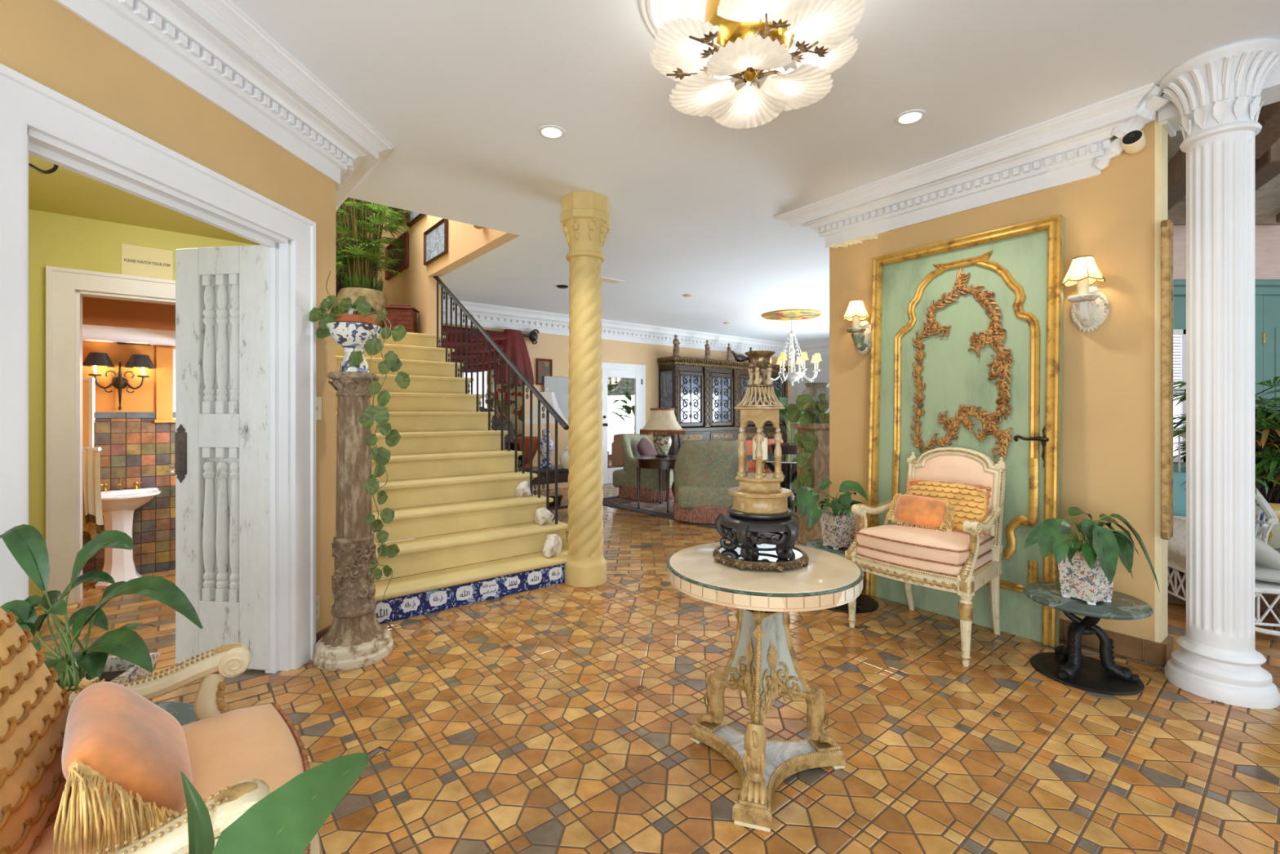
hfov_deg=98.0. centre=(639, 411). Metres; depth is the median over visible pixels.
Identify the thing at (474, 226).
wall ornament
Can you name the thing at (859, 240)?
trim
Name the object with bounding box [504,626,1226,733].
tiles
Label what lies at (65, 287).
trim
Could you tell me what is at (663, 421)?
table lamp
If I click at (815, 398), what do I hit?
plant
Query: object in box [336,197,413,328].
palm
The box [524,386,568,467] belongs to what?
lamp
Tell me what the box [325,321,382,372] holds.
urn
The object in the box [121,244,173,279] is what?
paper sign
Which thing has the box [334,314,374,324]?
pot
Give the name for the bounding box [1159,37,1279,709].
fluted column
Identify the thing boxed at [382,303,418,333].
chest
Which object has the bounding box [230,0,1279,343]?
ceiling
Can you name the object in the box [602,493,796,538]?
rug
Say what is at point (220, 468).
door
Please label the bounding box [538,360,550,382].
picture
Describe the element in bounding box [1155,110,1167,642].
wall
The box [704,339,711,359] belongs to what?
statuette
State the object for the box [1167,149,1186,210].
beam
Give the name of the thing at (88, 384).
upper cabinet
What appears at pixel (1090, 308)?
wall sconce
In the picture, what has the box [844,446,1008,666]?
armchair
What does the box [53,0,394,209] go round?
trim
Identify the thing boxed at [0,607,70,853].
cushion
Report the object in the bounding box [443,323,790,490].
wall
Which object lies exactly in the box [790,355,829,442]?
wall
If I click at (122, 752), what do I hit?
velvet cushion
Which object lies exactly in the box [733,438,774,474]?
sofa
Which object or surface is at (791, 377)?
crystal chandelier
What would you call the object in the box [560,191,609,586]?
twisted column
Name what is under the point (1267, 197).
ceiling
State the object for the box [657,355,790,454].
display cabinet
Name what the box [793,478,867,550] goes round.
potted plant
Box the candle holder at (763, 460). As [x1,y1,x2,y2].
[752,459,767,475]
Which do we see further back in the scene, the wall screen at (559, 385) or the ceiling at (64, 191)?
the wall screen at (559, 385)
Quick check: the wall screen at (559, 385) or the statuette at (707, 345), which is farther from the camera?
the statuette at (707, 345)
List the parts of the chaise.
arm, frame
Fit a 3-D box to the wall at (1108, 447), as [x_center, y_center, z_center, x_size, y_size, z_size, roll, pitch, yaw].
[2.003,-0.152,3.454,0.130,2.745,1.798,0,0,-37]
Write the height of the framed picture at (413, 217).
0.246 m
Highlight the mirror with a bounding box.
[718,542,802,561]
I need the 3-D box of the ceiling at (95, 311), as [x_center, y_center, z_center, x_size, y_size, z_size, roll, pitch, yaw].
[-3.645,-0.919,4.078,1.520,0.621,0.030,0,0,-39]
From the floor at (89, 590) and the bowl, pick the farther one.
the floor at (89, 590)
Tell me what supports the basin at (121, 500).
in the pedestal sink at (118, 506)
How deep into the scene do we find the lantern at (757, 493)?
1.88 m
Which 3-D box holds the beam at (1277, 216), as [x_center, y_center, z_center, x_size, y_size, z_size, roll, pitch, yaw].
[5.661,-1.803,4.500,0.160,0.208,1.042,0,0,16]
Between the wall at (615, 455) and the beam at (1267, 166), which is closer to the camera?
the beam at (1267, 166)
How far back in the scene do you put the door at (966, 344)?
3.21 m
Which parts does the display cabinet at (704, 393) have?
panel, glass, door, moulding, drawer, drawer, door, glass, moulding, cornice, drawer, glass, door, moulding, drawer, door, glass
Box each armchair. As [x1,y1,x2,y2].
[29,642,322,853]
[613,434,674,501]
[672,440,747,524]
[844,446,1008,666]
[1171,428,1278,569]
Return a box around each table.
[152,701,197,724]
[517,464,568,510]
[634,454,677,512]
[666,541,863,831]
[746,453,796,513]
[804,537,878,613]
[1022,581,1153,695]
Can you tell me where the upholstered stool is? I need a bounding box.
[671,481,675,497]
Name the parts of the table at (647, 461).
leg, leg, leg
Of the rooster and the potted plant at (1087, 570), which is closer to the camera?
the potted plant at (1087, 570)
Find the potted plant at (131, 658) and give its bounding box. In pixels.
[0,524,203,692]
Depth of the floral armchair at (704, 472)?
6.04 m
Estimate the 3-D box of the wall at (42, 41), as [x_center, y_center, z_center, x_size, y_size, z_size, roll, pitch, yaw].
[-2.624,-1.180,2.667,2.092,4.800,9.615,0,0,-17]
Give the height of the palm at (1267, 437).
1.275 m
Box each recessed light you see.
[537,124,565,139]
[894,109,926,125]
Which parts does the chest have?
lid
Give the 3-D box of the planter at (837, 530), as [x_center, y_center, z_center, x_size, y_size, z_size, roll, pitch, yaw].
[1.262,0.749,3.550,0.172,0.203,0.172,0,0,-17]
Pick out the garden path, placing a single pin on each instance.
(612, 466)
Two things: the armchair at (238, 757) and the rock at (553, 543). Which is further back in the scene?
the rock at (553, 543)
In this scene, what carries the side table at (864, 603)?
on the floor at (548, 742)
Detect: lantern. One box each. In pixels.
[28,163,57,173]
[728,350,792,514]
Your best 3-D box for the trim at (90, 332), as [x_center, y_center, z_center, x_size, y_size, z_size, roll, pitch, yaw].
[-4.055,-0.635,4.576,1.520,0.050,1.300,0,0,-39]
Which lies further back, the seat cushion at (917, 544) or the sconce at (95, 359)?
the sconce at (95, 359)
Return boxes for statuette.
[672,334,679,356]
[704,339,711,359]
[725,342,732,360]
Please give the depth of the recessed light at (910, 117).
2.88 m
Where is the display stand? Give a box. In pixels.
[714,505,800,559]
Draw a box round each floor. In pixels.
[31,483,1279,853]
[82,569,175,599]
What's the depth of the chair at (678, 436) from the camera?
8.56 m
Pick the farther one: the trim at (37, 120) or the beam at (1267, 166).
the beam at (1267, 166)
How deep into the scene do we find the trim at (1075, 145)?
3.21 m
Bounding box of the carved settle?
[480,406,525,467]
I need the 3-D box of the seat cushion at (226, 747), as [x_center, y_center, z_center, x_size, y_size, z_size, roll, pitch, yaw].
[-0.861,0.688,0.934,0.505,0.116,0.583,0,0,-37]
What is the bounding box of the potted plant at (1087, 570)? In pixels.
[1023,506,1159,605]
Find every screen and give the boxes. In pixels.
[517,436,537,467]
[543,376,568,418]
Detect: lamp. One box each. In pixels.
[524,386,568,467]
[640,407,684,457]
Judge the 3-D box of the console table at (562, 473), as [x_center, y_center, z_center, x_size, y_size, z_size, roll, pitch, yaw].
[-1.015,0.930,6.400,0.900,0.580,0.450,0,0,-39]
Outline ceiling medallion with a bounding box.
[639,0,800,64]
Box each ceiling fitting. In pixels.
[556,284,568,288]
[683,293,693,297]
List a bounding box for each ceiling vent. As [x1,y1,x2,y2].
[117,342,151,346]
[600,276,624,284]
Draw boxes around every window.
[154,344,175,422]
[459,371,486,408]
[1173,328,1186,462]
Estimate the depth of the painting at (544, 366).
8.64 m
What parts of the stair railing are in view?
handrail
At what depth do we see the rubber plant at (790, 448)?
9.12 m
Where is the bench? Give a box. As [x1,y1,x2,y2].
[1167,567,1275,614]
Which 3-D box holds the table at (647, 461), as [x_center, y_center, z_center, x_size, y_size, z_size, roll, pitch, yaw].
[0.302,0.887,6.994,0.740,0.640,0.740,0,0,0]
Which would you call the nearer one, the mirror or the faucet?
the mirror
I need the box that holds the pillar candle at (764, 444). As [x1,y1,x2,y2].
[752,437,767,475]
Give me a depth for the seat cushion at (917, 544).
2.88 m
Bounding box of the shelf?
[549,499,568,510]
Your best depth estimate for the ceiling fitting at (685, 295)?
7.26 m
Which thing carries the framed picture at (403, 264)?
attached to the wall at (466, 242)
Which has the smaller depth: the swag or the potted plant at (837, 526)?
the potted plant at (837, 526)
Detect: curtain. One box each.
[486,368,522,442]
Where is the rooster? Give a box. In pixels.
[731,350,750,361]
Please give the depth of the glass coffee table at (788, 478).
6.01 m
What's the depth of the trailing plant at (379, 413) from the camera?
2.67 m
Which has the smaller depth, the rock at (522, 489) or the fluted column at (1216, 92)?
the fluted column at (1216, 92)
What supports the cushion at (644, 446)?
on the floral armchair at (625, 478)
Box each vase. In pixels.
[540,428,554,462]
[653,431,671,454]
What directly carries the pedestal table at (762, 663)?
on the floor at (548, 742)
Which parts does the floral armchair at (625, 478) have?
seat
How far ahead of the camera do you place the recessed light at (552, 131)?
3.03 m
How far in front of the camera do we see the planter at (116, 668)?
1.48 m
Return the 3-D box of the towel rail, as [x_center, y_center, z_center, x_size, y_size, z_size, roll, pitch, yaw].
[-4.172,0.756,4.141,0.360,1.010,0.125,0,0,-5]
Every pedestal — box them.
[312,371,393,671]
[790,422,829,546]
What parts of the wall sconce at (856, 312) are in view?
lamp shade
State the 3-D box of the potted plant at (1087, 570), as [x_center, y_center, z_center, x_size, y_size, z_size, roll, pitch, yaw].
[2.085,0.658,2.566,0.612,0.402,0.365,0,0,0]
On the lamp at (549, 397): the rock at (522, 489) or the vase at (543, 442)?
the vase at (543, 442)
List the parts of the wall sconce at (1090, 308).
lamp shade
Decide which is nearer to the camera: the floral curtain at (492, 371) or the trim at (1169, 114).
the trim at (1169, 114)
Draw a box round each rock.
[514,480,533,496]
[533,507,553,524]
[542,533,561,557]
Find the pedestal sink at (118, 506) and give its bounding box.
[94,477,160,589]
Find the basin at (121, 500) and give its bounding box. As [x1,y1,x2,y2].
[101,487,160,512]
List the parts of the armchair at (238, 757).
arm, arm, cord trim, seat rail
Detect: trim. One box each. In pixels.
[0,63,315,673]
[45,265,175,604]
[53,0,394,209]
[82,324,175,346]
[443,298,829,358]
[601,361,645,429]
[773,82,1170,247]
[796,362,829,397]
[829,234,877,248]
[1158,65,1279,137]
[1173,279,1279,295]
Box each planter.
[57,652,159,684]
[820,510,857,547]
[1057,550,1114,602]
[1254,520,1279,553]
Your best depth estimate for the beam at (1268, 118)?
3.27 m
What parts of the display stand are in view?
leg, leg, leg, leg, leg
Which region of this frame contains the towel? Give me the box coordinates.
[82,447,103,549]
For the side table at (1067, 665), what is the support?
on the floor at (548, 742)
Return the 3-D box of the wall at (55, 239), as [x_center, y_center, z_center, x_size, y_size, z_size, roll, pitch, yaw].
[-3.329,0.050,3.270,2.020,2.860,1.080,0,0,-39]
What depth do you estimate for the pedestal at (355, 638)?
2.73 m
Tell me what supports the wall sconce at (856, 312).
attached to the wall at (1108, 447)
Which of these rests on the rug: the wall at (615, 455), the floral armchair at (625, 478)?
the floral armchair at (625, 478)
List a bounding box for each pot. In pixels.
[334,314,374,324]
[336,287,389,328]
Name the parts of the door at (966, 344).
gilt moulding, lever handle, lock plate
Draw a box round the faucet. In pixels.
[100,477,142,491]
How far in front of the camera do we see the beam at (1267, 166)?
3.75 m
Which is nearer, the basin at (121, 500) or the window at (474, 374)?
the basin at (121, 500)
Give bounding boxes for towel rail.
[82,447,101,451]
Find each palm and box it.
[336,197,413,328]
[1173,376,1279,553]
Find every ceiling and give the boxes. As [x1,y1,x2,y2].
[28,154,260,244]
[82,296,175,330]
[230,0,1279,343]
[1167,129,1279,225]
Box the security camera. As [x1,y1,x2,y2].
[1120,129,1146,154]
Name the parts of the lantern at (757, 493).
lamp shade, cornice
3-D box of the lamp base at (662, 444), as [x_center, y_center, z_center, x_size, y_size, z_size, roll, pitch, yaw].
[0.282,0.398,6.994,0.236,0.280,0.236,0,0,0]
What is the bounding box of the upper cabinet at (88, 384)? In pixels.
[82,377,94,447]
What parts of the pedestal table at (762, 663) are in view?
leg, leg, leg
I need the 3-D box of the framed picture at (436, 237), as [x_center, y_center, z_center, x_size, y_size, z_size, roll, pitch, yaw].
[-2.222,-1.837,6.037,0.035,0.373,0.666,0,0,-39]
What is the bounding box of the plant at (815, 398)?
[786,377,829,531]
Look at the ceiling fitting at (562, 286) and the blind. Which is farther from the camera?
the ceiling fitting at (562, 286)
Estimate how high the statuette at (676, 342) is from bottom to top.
0.402 m
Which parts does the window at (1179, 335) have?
pane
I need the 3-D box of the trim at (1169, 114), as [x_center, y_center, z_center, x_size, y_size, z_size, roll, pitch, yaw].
[3.370,-1.462,1.707,0.220,0.165,2.610,0,0,-37]
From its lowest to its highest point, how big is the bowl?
0.136 m
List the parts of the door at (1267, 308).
frame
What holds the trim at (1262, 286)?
attached to the wall at (1179, 301)
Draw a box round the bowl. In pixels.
[325,321,382,353]
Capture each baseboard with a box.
[315,624,331,643]
[862,570,1173,666]
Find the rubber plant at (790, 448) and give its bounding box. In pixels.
[754,386,829,475]
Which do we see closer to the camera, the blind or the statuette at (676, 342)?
the blind
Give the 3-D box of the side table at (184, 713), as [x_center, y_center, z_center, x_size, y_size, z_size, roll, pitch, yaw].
[-1.410,1.041,1.430,0.476,0.358,0.476,0,0,-11]
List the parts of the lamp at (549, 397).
lamp shade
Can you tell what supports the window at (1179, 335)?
in the wall at (1179, 301)
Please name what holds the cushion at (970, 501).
on the armchair at (960, 563)
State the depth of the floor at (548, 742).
2.11 m
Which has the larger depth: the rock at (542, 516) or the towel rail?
the rock at (542, 516)
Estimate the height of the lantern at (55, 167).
0.105 m
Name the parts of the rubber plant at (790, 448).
pot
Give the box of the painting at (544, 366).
[536,358,552,385]
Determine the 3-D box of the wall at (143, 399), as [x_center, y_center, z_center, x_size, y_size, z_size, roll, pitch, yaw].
[-4.005,0.345,4.515,1.720,2.250,1.702,0,0,-39]
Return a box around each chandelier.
[648,0,865,128]
[764,317,822,386]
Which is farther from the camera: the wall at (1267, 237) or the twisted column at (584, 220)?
the wall at (1267, 237)
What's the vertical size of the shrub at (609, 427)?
2.256 m
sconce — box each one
[82,351,155,409]
[842,299,871,354]
[1061,255,1109,332]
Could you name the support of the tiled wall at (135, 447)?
attached to the wall at (143, 399)
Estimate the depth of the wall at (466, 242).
6.32 m
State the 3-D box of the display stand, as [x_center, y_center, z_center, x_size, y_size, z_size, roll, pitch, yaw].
[0.416,0.412,1.941,0.305,0.152,0.294,0,0,0]
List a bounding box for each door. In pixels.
[166,244,268,670]
[601,368,642,484]
[865,214,1064,647]
[1254,295,1279,493]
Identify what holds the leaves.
on the floor at (548, 742)
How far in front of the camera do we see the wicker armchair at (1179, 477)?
3.84 m
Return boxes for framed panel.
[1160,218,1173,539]
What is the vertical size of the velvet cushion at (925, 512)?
0.220 m
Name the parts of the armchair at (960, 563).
leg, arm, leg, cord trim, seat, seat rail, backrest, frame, leg, arm, leg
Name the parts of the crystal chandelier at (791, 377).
lamp shade, lamp shade, arm, lamp shade, bead chain, lamp shade, arm, lamp shade, arm, arm, lamp shade, lamp shade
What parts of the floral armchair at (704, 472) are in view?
seat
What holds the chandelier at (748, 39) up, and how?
hanging from the ceiling medallion
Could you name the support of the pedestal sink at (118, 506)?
on the floor at (89, 590)
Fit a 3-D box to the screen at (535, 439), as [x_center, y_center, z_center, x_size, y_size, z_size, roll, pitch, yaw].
[-1.275,0.465,6.380,0.260,0.350,0.260,0,0,0]
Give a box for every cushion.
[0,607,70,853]
[29,703,303,853]
[53,676,192,853]
[636,437,657,455]
[856,521,993,564]
[884,493,955,532]
[903,478,991,536]
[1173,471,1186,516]
[1254,564,1279,583]
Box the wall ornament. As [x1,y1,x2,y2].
[473,225,483,229]
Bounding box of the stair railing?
[432,275,568,524]
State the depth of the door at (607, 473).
9.45 m
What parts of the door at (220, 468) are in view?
glass knob, push plate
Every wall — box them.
[0,0,336,632]
[28,208,253,608]
[82,341,155,413]
[82,412,175,582]
[360,200,519,507]
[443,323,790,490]
[607,377,634,466]
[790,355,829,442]
[829,120,1155,660]
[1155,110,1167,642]
[1173,225,1279,279]
[1173,295,1186,471]
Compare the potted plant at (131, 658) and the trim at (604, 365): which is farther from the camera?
the trim at (604, 365)
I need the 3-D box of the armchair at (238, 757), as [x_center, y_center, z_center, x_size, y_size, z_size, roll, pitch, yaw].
[-0.904,0.716,0.900,0.675,1.016,0.670,0,0,-37]
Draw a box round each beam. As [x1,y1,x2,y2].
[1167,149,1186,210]
[1254,101,1279,159]
[1254,137,1279,191]
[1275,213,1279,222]
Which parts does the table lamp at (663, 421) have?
lamp shade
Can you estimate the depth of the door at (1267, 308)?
5.18 m
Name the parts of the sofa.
seat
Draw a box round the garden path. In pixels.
[607,465,622,468]
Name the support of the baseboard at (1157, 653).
attached to the wall at (1108, 447)
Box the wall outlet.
[315,594,319,619]
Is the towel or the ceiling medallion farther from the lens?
the towel
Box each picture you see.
[385,231,408,279]
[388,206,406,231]
[406,210,425,226]
[423,218,448,266]
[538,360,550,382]
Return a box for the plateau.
[712,542,808,572]
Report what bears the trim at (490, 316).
attached to the wall at (548, 346)
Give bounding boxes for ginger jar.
[559,444,568,468]
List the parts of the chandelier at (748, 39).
lamp shade, lamp shade, lamp shade, bulb, lamp shade, lamp shade, lamp shade, lamp shade, bulb, bulb, bulb, lamp shade, lamp shade, lamp shade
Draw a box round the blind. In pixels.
[1173,336,1181,382]
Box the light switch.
[315,396,321,420]
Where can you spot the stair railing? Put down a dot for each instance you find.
(541, 399)
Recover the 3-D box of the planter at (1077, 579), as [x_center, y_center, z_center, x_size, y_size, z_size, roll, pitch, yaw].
[2.050,0.739,2.560,0.168,0.223,0.168,0,0,-20]
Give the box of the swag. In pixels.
[443,325,539,385]
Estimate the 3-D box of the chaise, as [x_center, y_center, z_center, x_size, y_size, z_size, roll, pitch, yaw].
[3.964,0.929,3.147,1.614,0.582,0.712,0,0,14]
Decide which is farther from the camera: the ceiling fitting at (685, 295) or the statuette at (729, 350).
the statuette at (729, 350)
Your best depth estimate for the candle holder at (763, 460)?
1.91 m
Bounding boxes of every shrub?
[607,377,616,448]
[607,377,634,435]
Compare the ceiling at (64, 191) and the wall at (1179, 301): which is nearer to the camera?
the ceiling at (64, 191)
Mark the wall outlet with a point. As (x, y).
(317, 597)
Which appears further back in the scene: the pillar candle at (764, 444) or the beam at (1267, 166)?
the beam at (1267, 166)
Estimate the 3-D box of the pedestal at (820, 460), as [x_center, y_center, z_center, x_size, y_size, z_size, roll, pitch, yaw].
[1.500,0.657,4.720,0.340,1.125,0.340,0,0,-23]
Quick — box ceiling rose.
[761,308,822,320]
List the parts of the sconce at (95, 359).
lamp shade, lamp shade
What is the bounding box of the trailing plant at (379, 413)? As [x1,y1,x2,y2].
[308,271,409,604]
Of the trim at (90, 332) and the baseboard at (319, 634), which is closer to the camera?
the baseboard at (319, 634)
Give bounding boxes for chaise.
[1167,515,1279,635]
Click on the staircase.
(476, 482)
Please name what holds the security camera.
attached to the wall at (1108, 447)
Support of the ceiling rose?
attached to the ceiling at (462, 91)
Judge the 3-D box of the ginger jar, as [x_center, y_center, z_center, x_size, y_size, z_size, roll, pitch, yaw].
[-0.815,0.510,6.300,0.190,0.260,0.190,0,0,0]
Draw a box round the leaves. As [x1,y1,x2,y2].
[180,746,391,853]
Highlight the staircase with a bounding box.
[336,330,568,624]
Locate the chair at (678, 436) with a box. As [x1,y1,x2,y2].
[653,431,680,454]
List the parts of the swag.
rod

